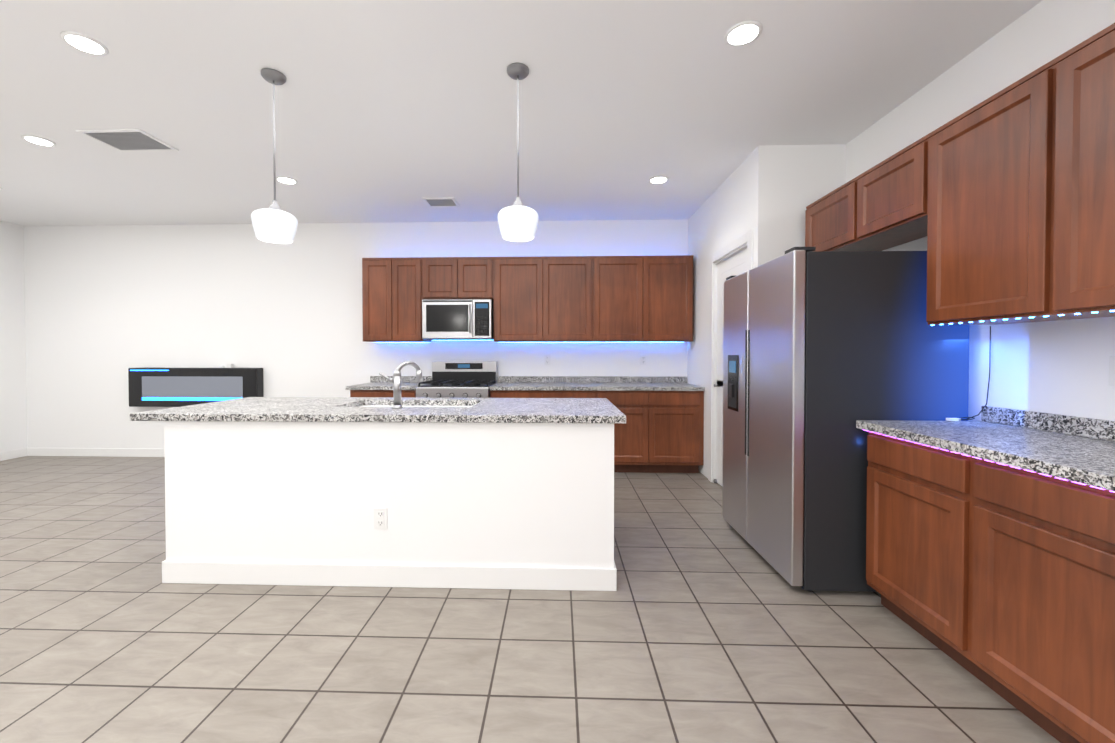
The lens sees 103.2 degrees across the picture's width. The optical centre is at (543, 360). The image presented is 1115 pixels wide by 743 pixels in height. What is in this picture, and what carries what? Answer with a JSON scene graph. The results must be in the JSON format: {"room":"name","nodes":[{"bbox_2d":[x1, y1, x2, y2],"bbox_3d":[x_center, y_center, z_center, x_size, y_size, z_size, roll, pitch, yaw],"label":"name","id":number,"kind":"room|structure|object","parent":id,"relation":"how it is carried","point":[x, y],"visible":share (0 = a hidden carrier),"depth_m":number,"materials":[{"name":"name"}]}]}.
{"room":"kitchen","nodes":[
{"label":"kitchen","id":0,"kind":"room"},
{"bbox_2d":[0,221,27,451],"bbox_3d":[-6.536,-0.178,1.146,0.100,2.810,8.540,0,1,2],"label":"wall","id":1,"kind":"structure","parent":0,"point":[13,410],"depth_m":5.28,"materials":[{"name":"white paint"}]},
{"bbox_2d":[0,448,26,460],"bbox_3d":[-6.478,1.177,1.179,0.015,0.100,8.510,0,1,2],"label":"baseboard","id":2,"kind":"structure","parent":1,"relation":"attached to","point":[7,455],"depth_m":5.28,"materials":[{"name":"white wood"}]},
{"bbox_2d":[24,219,687,448],"bbox_3d":[-2.013,-0.239,5.315,8.860,2.810,0.100,0,1,2],"label":"wall","id":3,"kind":"structure","parent":0,"point":[107,307],"depth_m":5.31,"materials":[{"name":"white paint"}]},
{"bbox_2d":[27,448,164,456],"bbox_3d":[-4.198,1.116,5.352,4.230,0.100,0.015,0,1,2],"label":"baseboard","id":4,"kind":"structure","parent":3,"relation":"attached to","point":[97,452],"depth_m":5.39,"materials":[{"name":"white wood"}]},
{"bbox_2d":[128,364,263,406],"bbox_3d":[-4.153,0.288,5.282,1.565,0.512,0.122,0,1,2],"label":"fireplace","id":5,"kind":"object","parent":3,"relation":"attached to","point":[164,387],"visible":0.85,"depth_m":5.22,"materials":[{"name":"black plastic"}]},
{"bbox_2d":[362,258,393,341],"bbox_3d":[-1.846,-0.685,5.076,0.339,0.930,0.346,0,1,2],"label":"upper cabinet","id":6,"kind":"object","parent":3,"relation":"attached to","point":[377,273],"depth_m":4.91,"materials":[{"name":"brown wood"}]},
{"bbox_2d":[394,257,430,341],"bbox_3d":[-1.507,-0.685,5.065,0.339,0.930,0.346,0,1,2],"label":"upper cabinet","id":7,"kind":"object","parent":3,"relation":"attached to","point":[408,299],"depth_m":4.90,"materials":[{"name":"brown wood"}]},
{"bbox_2d":[422,257,457,299],"bbox_3d":[-1.139,-0.922,5.049,0.396,0.455,0.346,0,1,2],"label":"upper cabinet","id":8,"kind":"object","parent":3,"relation":"attached to","point":[439,274],"depth_m":4.88,"materials":[{"name":"brown wood"}]},
{"bbox_2d":[422,299,493,339],"bbox_3d":[-0.944,-0.462,5.000,0.760,0.430,0.444,0,1,2],"label":"microwave","id":9,"kind":"object","parent":8,"relation":"attached to","point":[457,319],"visible":1,"depth_m":4.82,"materials":[{"name":"grey metal"}]},
{"bbox_2d":[458,257,493,298],"bbox_3d":[-0.745,-0.922,5.036,0.394,0.455,0.346,0,1,2],"label":"upper cabinet","id":10,"kind":"object","parent":3,"relation":"attached to","point":[475,274],"depth_m":4.87,"materials":[{"name":"brown wood"}]},
{"bbox_2d":[492,256,545,341],"bbox_3d":[-0.275,-0.684,5.023,0.545,0.930,0.346,0,1,2],"label":"upper cabinet","id":11,"kind":"object","parent":3,"relation":"attached to","point":[519,300],"depth_m":4.86,"materials":[{"name":"brown wood"}]},
{"bbox_2d":[370,376,685,383],"bbox_3d":[-0.195,0.218,5.197,3.732,0.076,0.020,0,1,2],"label":"backsplash","id":12,"kind":"structure","parent":3,"relation":"attached to","point":[373,379],"depth_m":5.16,"materials":[{"name":"grey stone"}]},
{"bbox_2d":[544,355,549,364],"bbox_3d":[0.044,-0.012,5.194,0.070,0.115,0.009,0,1,2],"label":"electrical outlet","id":13,"kind":"object","parent":3,"relation":"attached to","point":[546,359],"visible":1,"depth_m":5.19,"materials":[{"name":"white plastic"}]},
{"bbox_2d":[546,256,593,341],"bbox_3d":[0.269,-0.684,5.005,0.545,0.930,0.346,0,1,2],"label":"upper cabinet","id":14,"kind":"object","parent":3,"relation":"attached to","point":[569,279],"depth_m":4.84,"materials":[{"name":"brown wood"}]},
{"bbox_2d":[594,256,645,341],"bbox_3d":[0.814,-0.684,4.986,0.546,0.930,0.346,0,1,2],"label":"upper cabinet","id":15,"kind":"object","parent":3,"relation":"attached to","point":[594,299],"depth_m":4.82,"materials":[{"name":"brown wood"}]},
{"bbox_2d":[640,355,645,364],"bbox_3d":[1.163,-0.011,5.156,0.070,0.115,0.009,0,1,2],"label":"electrical outlet","id":16,"kind":"object","parent":3,"relation":"attached to","point":[642,359],"visible":1,"depth_m":5.15,"materials":[{"name":"white plastic"}]},
{"bbox_2d":[646,255,692,341],"bbox_3d":[1.359,-0.684,4.968,0.544,0.930,0.346,0,1,2],"label":"upper cabinet","id":17,"kind":"object","parent":3,"relation":"attached to","point":[669,279],"depth_m":4.80,"materials":[{"name":"brown wood"}]},
{"bbox_2d":[374,310,1114,492],"bbox_3d":[0.068,-0.391,2.651,4.300,1.460,5.000,0,1,2],"label":"led strip","id":18,"kind":"object","parent":17,"relation":"attached to","point":[954,419],"visible":0.67,"depth_m":2.18,"materials":[{"name":"blue"}]},
{"bbox_2d":[0,0,1041,225],"bbox_3d":[-2.159,-1.631,0.977,8.860,0.100,8.740,0,1,2],"label":"ceiling","id":19,"kind":"structure","parent":0,"point":[386,111],"depth_m":2.69,"materials":[{"name":"white paint"}]},
{"bbox_2d":[21,135,55,146],"bbox_3d":[-3.688,-1.608,3.230,0.170,0.009,0.170,0,1,2],"label":"recessed light","id":20,"kind":"object","parent":19,"relation":"in","point":[38,140],"visible":1,"depth_m":3.22,"materials":[{"name":"white plastic"}]},
{"bbox_2d":[60,31,108,55],"bbox_3d":[-2.307,-1.593,2.222,0.170,0.009,0.170,0,1,2],"label":"recessed light","id":21,"kind":"object","parent":19,"relation":"in","point":[83,43],"visible":1,"depth_m":2.21,"materials":[{"name":"white plastic"}]},
{"bbox_2d":[76,129,178,151],"bbox_3d":[-3.023,-1.607,3.228,0.460,0.012,0.320,0,1,2],"label":"ceiling vent","id":22,"kind":"object","parent":19,"relation":"in","point":[129,140],"visible":1,"depth_m":3.21,"materials":[{"name":"white metal"}]},
{"bbox_2d":[251,68,297,243],"bbox_3d":[-1.513,-1.142,2.483,0.227,0.920,0.227,0,1,2],"label":"pendant light","id":23,"kind":"object","parent":19,"relation":"hanging from","point":[273,223],"visible":1,"depth_m":2.44,"materials":[{"name":"white glass"}]},
{"bbox_2d":[276,176,296,183],"bbox_3d":[-2.305,-1.619,3.964,0.170,0.009,0.170,0,1,2],"label":"recessed light","id":24,"kind":"object","parent":19,"relation":"in","point":[285,180],"visible":1,"depth_m":3.95,"materials":[{"name":"white plastic"}]},
{"bbox_2d":[422,197,459,206],"bbox_3d":[-1.048,-1.626,4.532,0.320,0.012,0.260,0,1,2],"label":"ceiling vent","id":25,"kind":"object","parent":19,"relation":"in","point":[442,202],"visible":0.96,"depth_m":4.52,"materials":[{"name":"white metal"}]},
{"bbox_2d":[497,63,538,241],"bbox_3d":[-0.141,-1.141,2.437,0.227,0.920,0.227,0,1,2],"label":"pendant light","id":26,"kind":"object","parent":19,"relation":"hanging from","point":[517,221],"visible":1,"depth_m":2.38,"materials":[{"name":"white glass"}]},
{"bbox_2d":[649,176,667,183],"bbox_3d":[1.028,-1.619,3.951,0.170,0.009,0.170,0,1,2],"label":"recessed light","id":27,"kind":"object","parent":19,"relation":"in","point":[658,179],"visible":1,"depth_m":3.93,"materials":[{"name":"white plastic"}]},
{"bbox_2d":[724,20,762,46],"bbox_3d":[0.973,-1.592,2.155,0.170,0.009,0.170,0,1,2],"label":"recessed light","id":28,"kind":"object","parent":19,"relation":"in","point":[743,33],"visible":1,"depth_m":2.14,"materials":[{"name":"white plastic"}]},
{"bbox_2d":[0,456,1059,742],"bbox_3d":[-2.159,1.279,1.019,8.860,0.100,8.740,0,1,2],"label":"floor","id":29,"kind":"structure","parent":0,"point":[706,622],"depth_m":1.86,"materials":[{"name":"tile"}]},
{"bbox_2d":[350,392,415,396],"bbox_3d":[-1.678,0.737,4.956,0.715,0.870,0.617,0,1,2],"label":"base cabinet","id":30,"kind":"object","parent":29,"relation":"on","point":[352,394],"depth_m":4.64,"materials":[{"name":"brown wood"}]},
{"bbox_2d":[346,384,424,391],"bbox_3d":[-1.695,0.280,4.943,0.750,0.040,0.632,0,1,2],"label":"countertop","id":31,"kind":"structure","parent":30,"relation":"on","point":[359,387],"depth_m":4.64,"materials":[{"name":"grey stone"}]},
{"bbox_2d":[162,421,616,590],"bbox_3d":[-0.833,0.760,2.777,2.462,0.886,0.843,0,1,2],"label":"kitchen island","id":32,"kind":"object","parent":29,"relation":"on","point":[493,493],"depth_m":2.37,"materials":[{"name":"white paint"}]},
{"bbox_2d":[130,397,625,424],"bbox_3d":[-0.885,0.297,2.803,2.661,0.040,0.940,0,1,2],"label":"island countertop","id":33,"kind":"structure","parent":32,"relation":"on","point":[415,411],"depth_m":2.47,"materials":[{"name":"grey stone"}]},
{"bbox_2d":[379,361,422,408],"bbox_3d":[-0.857,0.140,2.659,0.222,0.277,0.172,0,1,2],"label":"faucet","id":34,"kind":"object","parent":33,"relation":"on","point":[395,380],"visible":1,"depth_m":2.59,"materials":[{"name":"silver metal"}]},
{"bbox_2d":[374,508,386,528],"bbox_3d":[-0.872,0.843,2.365,0.070,0.115,0.009,0,1,2],"label":"outlet","id":35,"kind":"object","parent":32,"relation":"attached to","point":[380,518],"visible":1,"depth_m":2.36,"materials":[{"name":"white plastic"}]},
{"bbox_2d":[416,361,496,397],"bbox_3d":[-0.938,0.590,4.872,0.755,1.165,0.717,0,1,2],"label":"range","id":36,"kind":"object","parent":29,"relation":"on","point":[464,379],"visible":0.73,"depth_m":5.02,"materials":[{"name":"silver metal"}]},
{"bbox_2d":[490,392,545,397],"bbox_3d":[-0.275,0.737,4.909,0.552,0.870,0.617,0,1,2],"label":"base cabinet","id":37,"kind":"object","parent":29,"relation":"on","point":[492,394],"depth_m":4.60,"materials":[{"name":"brown wood"}]},
{"bbox_2d":[546,392,597,397],"bbox_3d":[0.277,0.738,4.890,0.553,0.870,0.617,0,1,2],"label":"base cabinet","id":38,"kind":"object","parent":29,"relation":"on","point":[548,394],"depth_m":4.58,"materials":[{"name":"brown wood"}]},
{"bbox_2d":[598,392,649,472],"bbox_3d":[0.823,0.738,4.872,0.540,0.870,0.617,0,1,2],"label":"base cabinet","id":39,"kind":"object","parent":29,"relation":"on","point":[632,438],"depth_m":4.57,"materials":[{"name":"brown wood"}]},
{"bbox_2d":[650,392,703,472],"bbox_3d":[1.377,0.738,4.853,0.567,0.870,0.617,0,1,2],"label":"base cabinet","id":40,"kind":"object","parent":29,"relation":"on","point":[661,430],"depth_m":4.55,"materials":[{"name":"brown wood"}]},
{"bbox_2d":[490,384,704,391],"bbox_3d":[0.554,0.281,4.867,2.212,0.040,0.632,0,1,2],"label":"countertop","id":41,"kind":"structure","parent":40,"relation":"on","point":[496,387],"depth_m":4.58,"materials":[{"name":"grey stone"}]},
{"bbox_2d":[722,247,969,591],"bbox_3d":[1.725,0.304,2.740,0.895,1.800,0.970,0,1,2],"label":"fridge","id":42,"kind":"object","parent":29,"relation":"on","point":[824,352],"visible":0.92,"depth_m":2.27,"materials":[{"name":"grey metal"}]},
{"bbox_2d":[866,430,967,667],"bbox_3d":[1.892,0.781,1.911,0.617,0.870,0.560,0,1,2],"label":"base cabinet","id":43,"kind":"object","parent":29,"relation":"on","point":[917,522],"depth_m":1.87,"materials":[{"name":"brown wood"}]},
{"bbox_2d":[964,458,1114,742],"bbox_3d":[1.873,0.789,1.331,0.617,0.870,0.600,0,1,2],"label":"base cabinet","id":44,"kind":"object","parent":29,"relation":"on","point":[996,577],"depth_m":1.39,"materials":[{"name":"brown wood"}]},
{"bbox_2d":[856,420,1114,493],"bbox_3d":[1.845,0.341,0.725,0.632,0.040,3.000,0,1,2],"label":"countertop","id":45,"kind":"structure","parent":44,"relation":"on","point":[1070,457],"depth_m":1.63,"materials":[{"name":"grey stone"}]},
{"bbox_2d":[687,144,845,477],"bbox_3d":[1.963,-0.223,4.225,0.640,2.810,1.810,0,1,2],"label":"wall","id":46,"kind":"structure","parent":0,"point":[768,194],"depth_m":3.33,"materials":[{"name":"white paint"}]},
{"bbox_2d":[713,248,746,486],"bbox_3d":[1.654,0.131,3.905,0.085,2.112,0.782,0,1,2],"label":"door","id":47,"kind":"structure","parent":46,"relation":"attached to","point":[735,265],"depth_m":4.15,"materials":[{"name":"white"}]},
{"bbox_2d":[708,228,752,482],"bbox_3d":[1.673,0.080,3.889,0.115,2.215,0.960,0,1,2],"label":"door frame","id":48,"kind":"structure","parent":46,"relation":"attached to","point":[746,238],"depth_m":4.28,"materials":[{"name":"white wood"}]},
{"bbox_2d":[846,0,1114,420],"bbox_3d":[2.219,-0.174,0.850,0.100,2.810,8.540,0,1,2],"label":"wall","id":49,"kind":"structure","parent":0,"point":[1060,367],"depth_m":2.05,"materials":[{"name":"white paint"}]},
{"bbox_2d":[805,179,903,251],"bbox_3d":[2.063,-0.924,2.937,0.348,0.390,0.557,0,1,2],"label":"upper cabinet","id":50,"kind":"object","parent":49,"relation":"attached to","point":[829,219],"depth_m":2.89,"materials":[{"name":"brown wood"}]},
{"bbox_2d":[853,136,924,242],"bbox_3d":[2.045,-0.916,2.405,0.348,0.390,0.509,0,1,2],"label":"upper cabinet","id":51,"kind":"object","parent":49,"relation":"attached to","point":[889,197],"depth_m":2.41,"materials":[{"name":"brown wood"}]},
{"bbox_2d":[917,60,1070,324],"bbox_3d":[2.027,-0.639,1.880,0.348,0.930,0.550,0,1,2],"label":"upper cabinet","id":52,"kind":"object","parent":49,"relation":"attached to","point":[1003,200],"depth_m":1.84,"materials":[{"name":"brown wood"}]},
{"bbox_2d":[980,406,1114,441],"bbox_3d":[2.151,0.283,0.714,0.020,0.076,3.000,0,1,2],"label":"backsplash","id":53,"kind":"structure","parent":49,"relation":"attached to","point":[1063,424],"depth_m":1.89,"materials":[{"name":"grey stone"}]},
{"bbox_2d":[1049,23,1114,318],"bbox_3d":[2.008,-0.631,1.328,0.348,0.930,0.554,0,1,2],"label":"upper cabinet","id":54,"kind":"object","parent":49,"relation":"attached to","point":[1082,113],"depth_m":1.52,"materials":[{"name":"brown wood"}]},
{"bbox_2d":[1109,356,1114,385],"bbox_3d":[2.192,0.039,1.679,0.009,0.115,0.070,0,1,2],"label":"electrical outlet","id":55,"kind":"object","parent":49,"relation":"attached to","point":[1111,370],"visible":1,"depth_m":1.70,"materials":[{"name":"white plastic"}]}
]}

